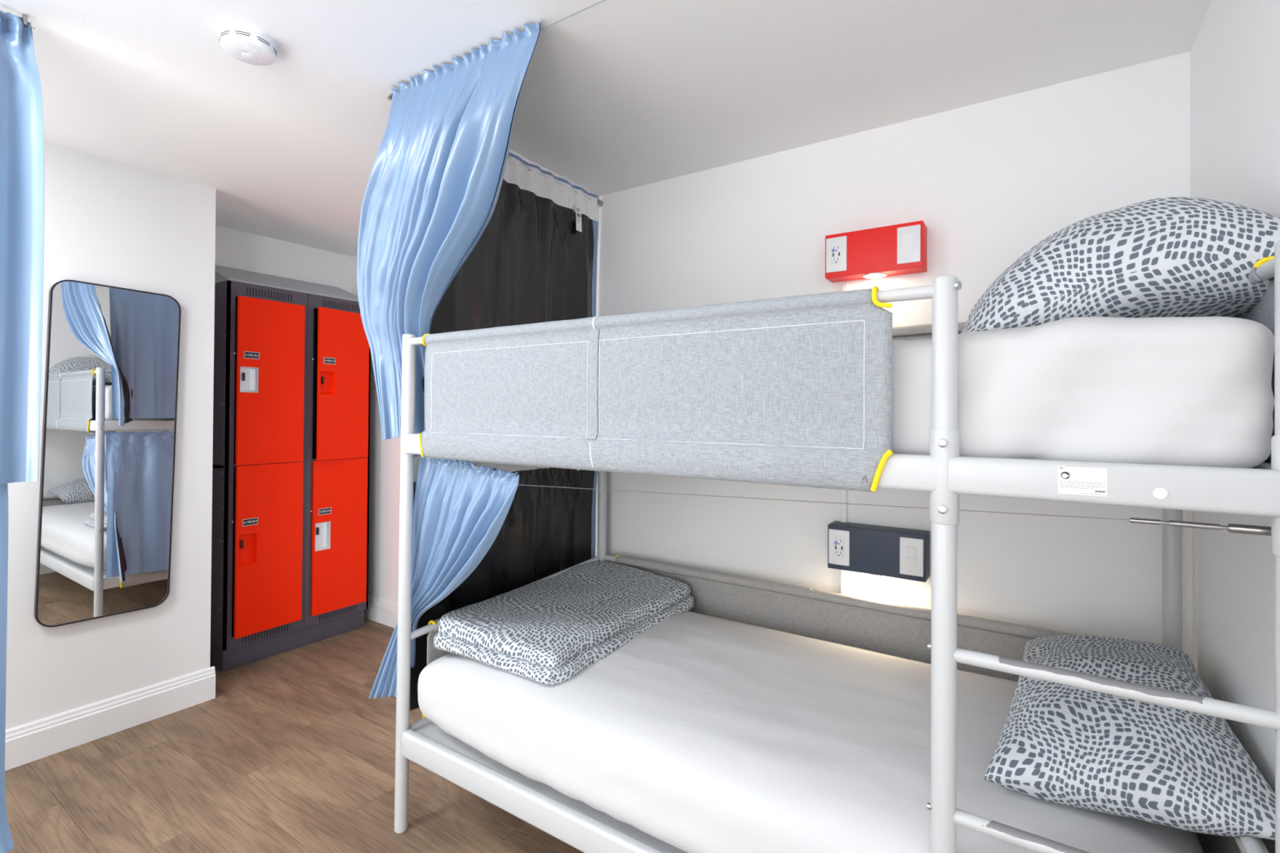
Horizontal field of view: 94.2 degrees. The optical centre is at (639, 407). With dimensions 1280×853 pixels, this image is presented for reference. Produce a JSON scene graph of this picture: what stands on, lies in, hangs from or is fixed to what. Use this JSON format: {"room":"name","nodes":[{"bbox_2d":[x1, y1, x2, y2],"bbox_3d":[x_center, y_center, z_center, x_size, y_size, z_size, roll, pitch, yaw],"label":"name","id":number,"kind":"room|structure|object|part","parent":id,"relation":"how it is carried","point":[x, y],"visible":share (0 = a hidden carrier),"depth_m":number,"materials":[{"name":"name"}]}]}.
{"room":"dormitory","nodes":[
{"label":"dormitory","id":0,"kind":"room"},
{"bbox_2d":[5,141,216,729],"bbox_3d":[-3.734,0.143,0.942,0.746,2.424,5.030,0,-1,34],"label":"wall","id":1,"kind":"structure","parent":0,"point":[108,222],"depth_m":2.58,"materials":[{"name":"white paint"}]},
{"bbox_2d":[33,280,181,626],"bbox_3d":[-2.227,0.184,2.514,0.023,1.392,0.460,0,-1,34],"label":"wall mirror","id":2,"kind":"object","parent":1,"relation":"attached to","point":[105,511],"visible":1,"depth_m":2.49,"materials":[{"name":"black mirror"}]},
{"bbox_2d":[4,666,215,770],"bbox_3d":[-3.420,1.282,0.729,0.017,0.148,5.047,0,-1,34],"label":"baseboard","id":3,"kind":"structure","parent":1,"relation":"attached to","point":[27,743],"depth_m":2.49,"materials":[{"name":"white paint"}]},
{"bbox_2d":[214,225,352,293],"bbox_3d":[-2.290,0.174,3.699,0.100,2.424,1.162,0,-1,34],"label":"wall","id":4,"kind":"structure","parent":0,"point":[235,249],"depth_m":3.69,"materials":[{"name":"white paint"}]},
{"bbox_2d":[4,617,583,852],"bbox_3d":[-1.896,1.394,0.380,6.673,0.060,6.356,0,-1,34],"label":"floor","id":5,"kind":"structure","parent":0,"point":[291,753],"depth_m":2.19,"materials":[{"name":"brown wood"}]},
{"bbox_2d":[209,264,370,671],"bbox_3d":[-2.074,0.288,3.529,0.441,2.195,0.804,0,-1,34],"label":"locker","id":6,"kind":"object","parent":5,"relation":"on","point":[291,460],"visible":0.98,"depth_m":3.36,"materials":[{"name":"red metal"}]},
{"bbox_2d":[238,533,257,566],"bbox_3d":[-2.092,0.755,3.165,0.025,0.163,0.090,0,-1,30],"label":"latch","id":7,"kind":"object","parent":6,"relation":"on","point":[247,542],"depth_m":3.18,"materials":[{"name":"red metal"}]},
{"bbox_2d":[240,366,258,392],"bbox_3d":[-2.091,-0.147,3.175,0.025,0.135,0.090,0,-1,31],"label":"latch","id":8,"kind":"object","parent":6,"relation":"on","point":[249,375],"depth_m":3.19,"materials":[{"name":"silver metal"}]},
{"bbox_3d":[-2.075,0.610,3.168,0.001,0.031,0.070,0,-1,30],"label":"number plate","id":9,"kind":"part","parent":6,"relation":"part of","materials":[{"name":"black"}]},
{"bbox_3d":[-2.073,-0.278,3.177,0.001,0.031,0.070,0,-1,31],"label":"number plate","id":10,"kind":"part","parent":6,"relation":"part of","materials":[{"name":"black"}]},
{"bbox_3d":[-2.055,0.303,3.280,0.020,1.933,0.407,0,-1,34],"label":"frame","id":11,"kind":"part","parent":6,"relation":"part of","materials":[{"name":"grey metal"}]},
{"bbox_3d":[-2.029,0.762,3.265,0.017,0.902,0.346,0,-1,30],"label":"door","id":12,"kind":"part","parent":6,"relation":"part of","materials":[{"name":"red metal"}]},
{"bbox_3d":[-2.026,-0.139,3.273,0.017,0.892,0.346,0,-1,31],"label":"door","id":13,"kind":"part","parent":6,"relation":"part of","materials":[{"name":"red metal"}]},
{"bbox_2d":[315,520,330,551],"bbox_3d":[-1.879,0.759,3.513,0.025,0.163,0.090,0,-1,34],"label":"latch","id":14,"kind":"object","parent":6,"relation":"on","point":[322,528],"depth_m":3.53,"materials":[{"name":"silver metal"}]},
{"bbox_3d":[-1.861,0.614,3.514,0.001,0.031,0.070,0,-1,33],"label":"number plate","id":15,"kind":"part","parent":6,"relation":"part of","materials":[{"name":"black"}]},
{"bbox_2d":[320,371,334,395],"bbox_3d":[-1.847,-0.143,3.505,0.025,0.135,0.090,0,0,27],"label":"latch","id":16,"kind":"object","parent":6,"relation":"on","point":[327,378],"depth_m":3.52,"materials":[{"name":"red metal"}]},
{"bbox_3d":[-1.829,-0.274,3.508,0.001,0.031,0.070,0,0,27],"label":"number plate","id":17,"kind":"part","parent":6,"relation":"part of","materials":[{"name":"black"}]},
{"bbox_3d":[-1.832,0.307,3.615,0.020,1.933,0.393,0,-1,34],"label":"frame","id":18,"kind":"part","parent":6,"relation":"part of","materials":[{"name":"grey metal"}]},
{"bbox_3d":[-1.814,0.766,3.604,0.017,0.902,0.334,0,-1,33],"label":"door","id":19,"kind":"part","parent":6,"relation":"part of","materials":[{"name":"red metal"}]},
{"bbox_3d":[-1.792,-0.135,3.602,0.017,0.892,0.334,0,0,27],"label":"door","id":20,"kind":"part","parent":6,"relation":"part of","materials":[{"name":"red metal"}]},
{"bbox_2d":[394,240,1279,852],"bbox_3d":[0.351,0.545,1.797,2.098,1.690,1.051,0,-1,34],"label":"bunk bed","id":21,"kind":"object","parent":5,"relation":"on","point":[796,390],"visible":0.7,"depth_m":1.33,"materials":[{"name":"white metal"}]},
{"bbox_3d":[-0.770,0.572,1.950,0.060,1.622,0.042,0,-1,34],"label":"post","id":22,"kind":"part","parent":21,"relation":"part of","materials":[{"name":"white metal"}]},
{"bbox_3d":[-0.500,1.093,2.359,0.028,0.066,0.960,0,-1,34],"label":"rail","id":23,"kind":"part","parent":21,"relation":"part of","materials":[{"name":"white metal"}]},
{"bbox_3d":[0.076,1.089,1.376,2.012,0.080,0.034,0,-1,34],"label":"rail","id":24,"kind":"part","parent":21,"relation":"part of","materials":[{"name":"white metal"}]},
{"bbox_3d":[-0.176,0.548,2.738,0.042,1.690,0.042,0,-1,34],"label":"post","id":25,"kind":"part","parent":21,"relation":"part of","materials":[{"name":"white metal"}]},
{"bbox_2d":[417,611,1204,852],"bbox_3d":[0.328,0.923,1.778,1.988,0.311,0.979,0,-1,34],"label":"mattress","id":26,"kind":"object","parent":21,"relation":"on","point":[700,733],"visible":0.64,"depth_m":1.47,"materials":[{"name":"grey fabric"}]},
{"bbox_2d":[433,560,693,684],"bbox_3d":[-0.233,0.744,2.192,0.591,0.118,0.911,0,-1,34],"label":"duvet","id":27,"kind":"object","parent":26,"relation":"on","point":[548,631],"visible":0.98,"depth_m":1.99,"materials":[{"name":"fabric"}]},
{"bbox_2d":[983,634,1275,840],"bbox_3d":[1.077,0.689,1.376,0.484,0.203,0.727,0,-1,34],"label":"pillow","id":28,"kind":"object","parent":26,"relation":"on","point":[1184,770],"visible":0.88,"depth_m":1.16,"materials":[{"name":"fabric"}]},
{"bbox_3d":[0.079,0.120,1.386,2.020,0.066,0.034,0,-1,34],"label":"rail","id":29,"kind":"part","parent":21,"relation":"part of","materials":[{"name":"white metal"}]},
{"bbox_3d":[0.548,0.575,1.074,0.042,1.622,0.042,0,-1,34],"label":"post","id":30,"kind":"part","parent":21,"relation":"part of","materials":[{"name":"white metal"}]},
{"bbox_2d":[891,316,1274,468],"bbox_3d":[0.355,-0.018,1.796,2.006,0.281,0.943,0,-1,34],"label":"mattress","id":31,"kind":"object","parent":21,"relation":"on","point":[1187,391],"visible":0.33,"depth_m":0.98,"materials":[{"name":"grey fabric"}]},
{"bbox_2d":[957,196,1279,333],"bbox_3d":[0.996,-0.277,1.339,0.539,0.275,0.706,0,-1,34],"label":"pillow","id":32,"kind":"object","parent":31,"relation":"on","point":[1172,256],"visible":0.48,"depth_m":1.07,"materials":[{"name":"fabric"}]},
{"bbox_2d":[1060,480,1106,495],"bbox_3d":[0.705,0.128,0.948,0.058,0.019,0.001,0,-1,34],"label":"label","id":33,"kind":"object","parent":21,"relation":"attached to","point":[1067,487],"depth_m":0.95,"materials":[{"name":"white paper"}]},
{"bbox_3d":[1.471,0.551,1.644,0.042,1.690,0.042,0,-1,34],"label":"post","id":34,"kind":"part","parent":21,"relation":"part of","materials":[{"name":"white metal"}]},
{"bbox_3d":[1.196,0.127,1.244,0.028,0.066,0.960,0,-1,34],"label":"rail","id":35,"kind":"part","parent":21,"relation":"part of","materials":[{"name":"white metal"}]},
{"bbox_3d":[0.916,0.575,0.830,0.042,1.622,0.042,0,-1,34],"label":"post","id":36,"kind":"part","parent":21,"relation":"part of","materials":[{"name":"white metal"}]},
{"bbox_2d":[0,0,1211,257],"bbox_3d":[-1.879,-1.110,0.362,4.474,0.100,6.292,0,-1,34],"label":"ceiling","id":37,"kind":"structure","parent":0,"point":[615,95],"depth_m":1.84,"materials":[{"name":"white paint"}]},
{"bbox_2d":[0,13,35,29],"bbox_3d":[-2.247,-1.046,0.682,0.010,0.028,2.220,0,-1,34],"label":"wire","id":38,"kind":"object","parent":37,"relation":"attached to","point":[24,17],"visible":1,"depth_m":1.59,"materials":[{"name":"silver metal"}]},
{"bbox_2d":[0,483,14,852],"bbox_3d":[-1.900,0.665,1.262,0.046,1.012,0.806,0,-1,35],"label":"curtain","id":39,"kind":"object","parent":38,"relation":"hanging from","point":[6,844],"visible":0.93,"depth_m":1.58,"materials":[{"name":"blue fabric"}]},
{"bbox_2d":[0,10,44,484],"bbox_3d":[-1.858,-0.424,1.270,0.051,1.242,0.845,0,-1,34],"label":"curtain","id":40,"kind":"object","parent":38,"relation":"hanging from","point":[21,117],"visible":1,"depth_m":1.59,"materials":[{"name":"blue fabric"}]},
{"bbox_2d":[218,22,277,66],"bbox_3d":[-1.108,-1.019,1.684,0.140,0.051,0.140,0,-1,34],"label":"smoke detector","id":41,"kind":"object","parent":37,"relation":"attached to","point":[246,43],"visible":1,"depth_m":1.65,"materials":[{"name":"white plastic"}]},
{"bbox_2d":[243,45,257,53],"bbox_3d":[-1.086,-0.997,1.660,0.022,0.002,0.028,0,-1,34],"label":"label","id":42,"kind":"object","parent":41,"relation":"attached to","point":[246,49],"depth_m":1.66,"materials":[{"name":"white paint"}]},
{"bbox_2d":[387,0,604,207],"bbox_3d":[0.374,-1.008,1.835,2.150,0.058,1.142,0,-1,34],"label":"wire","id":43,"kind":"object","parent":37,"relation":"attached to","point":[600,202],"visible":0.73,"depth_m":1.95,"materials":[{"name":"silver metal"}]},
{"bbox_2d":[356,19,541,439],"bbox_3d":[-0.599,-0.460,1.869,0.864,1.151,0.234,0,-1,34],"label":"curtain","id":44,"kind":"object","parent":43,"relation":"hanging from","point":[434,184],"visible":0.84,"depth_m":1.82,"materials":[{"name":"blue fabric"}]},
{"bbox_2d":[404,152,599,391],"bbox_3d":[-0.507,-0.475,2.443,0.055,1.104,1.062,0,-1,35],"label":"curtain","id":45,"kind":"object","parent":43,"relation":"hanging from","point":[535,260],"visible":0.48,"depth_m":2.51,"materials":[{"name":"black fabric"}]},
{"bbox_2d":[351,51,1190,644],"bbox_3d":[-0.133,0.183,2.903,4.374,2.424,0.100,0,-1,34],"label":"wall","id":46,"kind":"structure","parent":0,"point":[989,181],"depth_m":2.12,"materials":[{"name":"white paint"}]},
{"bbox_2d":[364,595,397,628],"bbox_3d":[-0.215,1.320,2.873,4.274,0.148,0.017,0,-1,34],"label":"baseboard","id":47,"kind":"structure","parent":46,"relation":"attached to","point":[382,611],"depth_m":3.83,"materials":[{"name":"white paint"}]},
{"bbox_2d":[840,283,848,595],"bbox_3d":[0.766,0.391,2.235,0.022,1.710,0.014,0,-1,34],"label":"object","id":48,"kind":"structure","parent":46,"relation":"attached to","point":[843,574],"depth_m":2.23,"materials":[{"name":"white paint"}]},
{"bbox_2d":[825,220,927,282],"bbox_3d":[0.844,-0.553,2.141,0.330,0.162,0.102,0,-1,34],"label":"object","id":49,"kind":"object","parent":46,"relation":"attached to","point":[900,249],"visible":1,"depth_m":2.10,"materials":[{"name":"red paint"}]},
{"bbox_2d":[826,235,846,272],"bbox_3d":[0.716,-0.558,2.171,0.074,0.126,0.009,0,-1,34],"label":"outlet plate","id":50,"kind":"object","parent":49,"relation":"attached to","point":[836,246],"depth_m":2.17,"materials":[{"name":"white plastic"}]},
{"bbox_2d":[897,224,920,264],"bbox_3d":[0.920,-0.557,2.038,0.074,0.126,0.006,0,-1,34],"label":"switch plate","id":51,"kind":"object","parent":49,"relation":"attached to","point":[908,236],"depth_m":2.03,"materials":[{"name":"white paint"}]},
{"bbox_2d":[827,520,929,582],"bbox_3d":[0.848,0.512,2.126,0.328,0.164,0.102,0,-1,34],"label":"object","id":52,"kind":"object","parent":46,"relation":"attached to","point":[899,553],"visible":1,"depth_m":2.09,"materials":[{"name":"blue paint"}]},
{"bbox_2d":[828,528,849,566],"bbox_3d":[0.721,0.508,2.156,0.074,0.126,0.009,0,-1,34],"label":"outlet plate","id":53,"kind":"object","parent":52,"relation":"attached to","point":[838,539],"depth_m":2.15,"materials":[{"name":"white plastic"}]},
{"bbox_2d":[899,537,923,577],"bbox_3d":[0.923,0.508,2.023,0.074,0.126,0.006,0,-1,34],"label":"switch plate","id":54,"kind":"object","parent":52,"relation":"attached to","point":[911,548],"depth_m":2.02,"materials":[{"name":"white paint"}]},
{"bbox_2d":[1190,0,1279,852],"bbox_3d":[-0.066,0.155,-0.858,0.100,2.424,6.092,0,-1,34],"label":"wall","id":55,"kind":"structure","parent":0,"point":[1235,50],"depth_m":1.31,"materials":[{"name":"white paint"}]},
{"bbox_2d":[417,457,1271,536],"bbox_3d":[0.118,0.198,1.425,2.121,0.061,0.031,0,-1,34],"label":"wire","id":56,"kind":"object","parent":55,"relation":"attached to","point":[1233,528],"visible":0.97,"depth_m":0.94,"materials":[{"name":"silver metal"}]},
{"bbox_2d":[368,454,519,698],"bbox_3d":[-0.654,0.593,1.939,0.730,0.894,0.076,0,-1,37],"label":"curtain","id":57,"kind":"object","parent":56,"relation":"hanging from","point":[459,514],"visible":0.8,"depth_m":1.91,"materials":[{"name":"blue fabric"}]},
{"bbox_2d":[409,454,597,711],"bbox_3d":[-0.501,0.633,2.425,0.069,0.941,1.053,0,-1,35],"label":"curtain","id":58,"kind":"object","parent":56,"relation":"hanging from","point":[544,531],"visible":0.21,"depth_m":2.50,"materials":[{"name":"black fabric"}]},
{"bbox_3d":[0.836,0.184,0.948,0.014,0.004,0.004,0,-1,34],"label":"threaded rod","id":59,"kind":"part","parent":56,"relation":"part of","materials":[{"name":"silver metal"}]},
{"bbox_3d":[0.893,0.184,0.910,0.013,0.005,0.005,0,-1,34],"label":"threaded rod","id":60,"kind":"part","parent":56,"relation":"part of","materials":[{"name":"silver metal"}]},
{"bbox_3d":[0.942,0.184,0.877,0.109,0.014,0.014,0,-1,34],"label":"wall rod","id":61,"kind":"part","parent":56,"relation":"part of","materials":[{"name":"silver metal"}]},
{"bbox_2d":[1182,510,1193,664],"bbox_3d":[1.557,0.512,1.691,0.016,1.470,0.042,0,-1,34],"label":"trim","id":62,"kind":"structure","parent":55,"relation":"attached to","point":[1188,516],"depth_m":1.68,"materials":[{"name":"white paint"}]}
]}

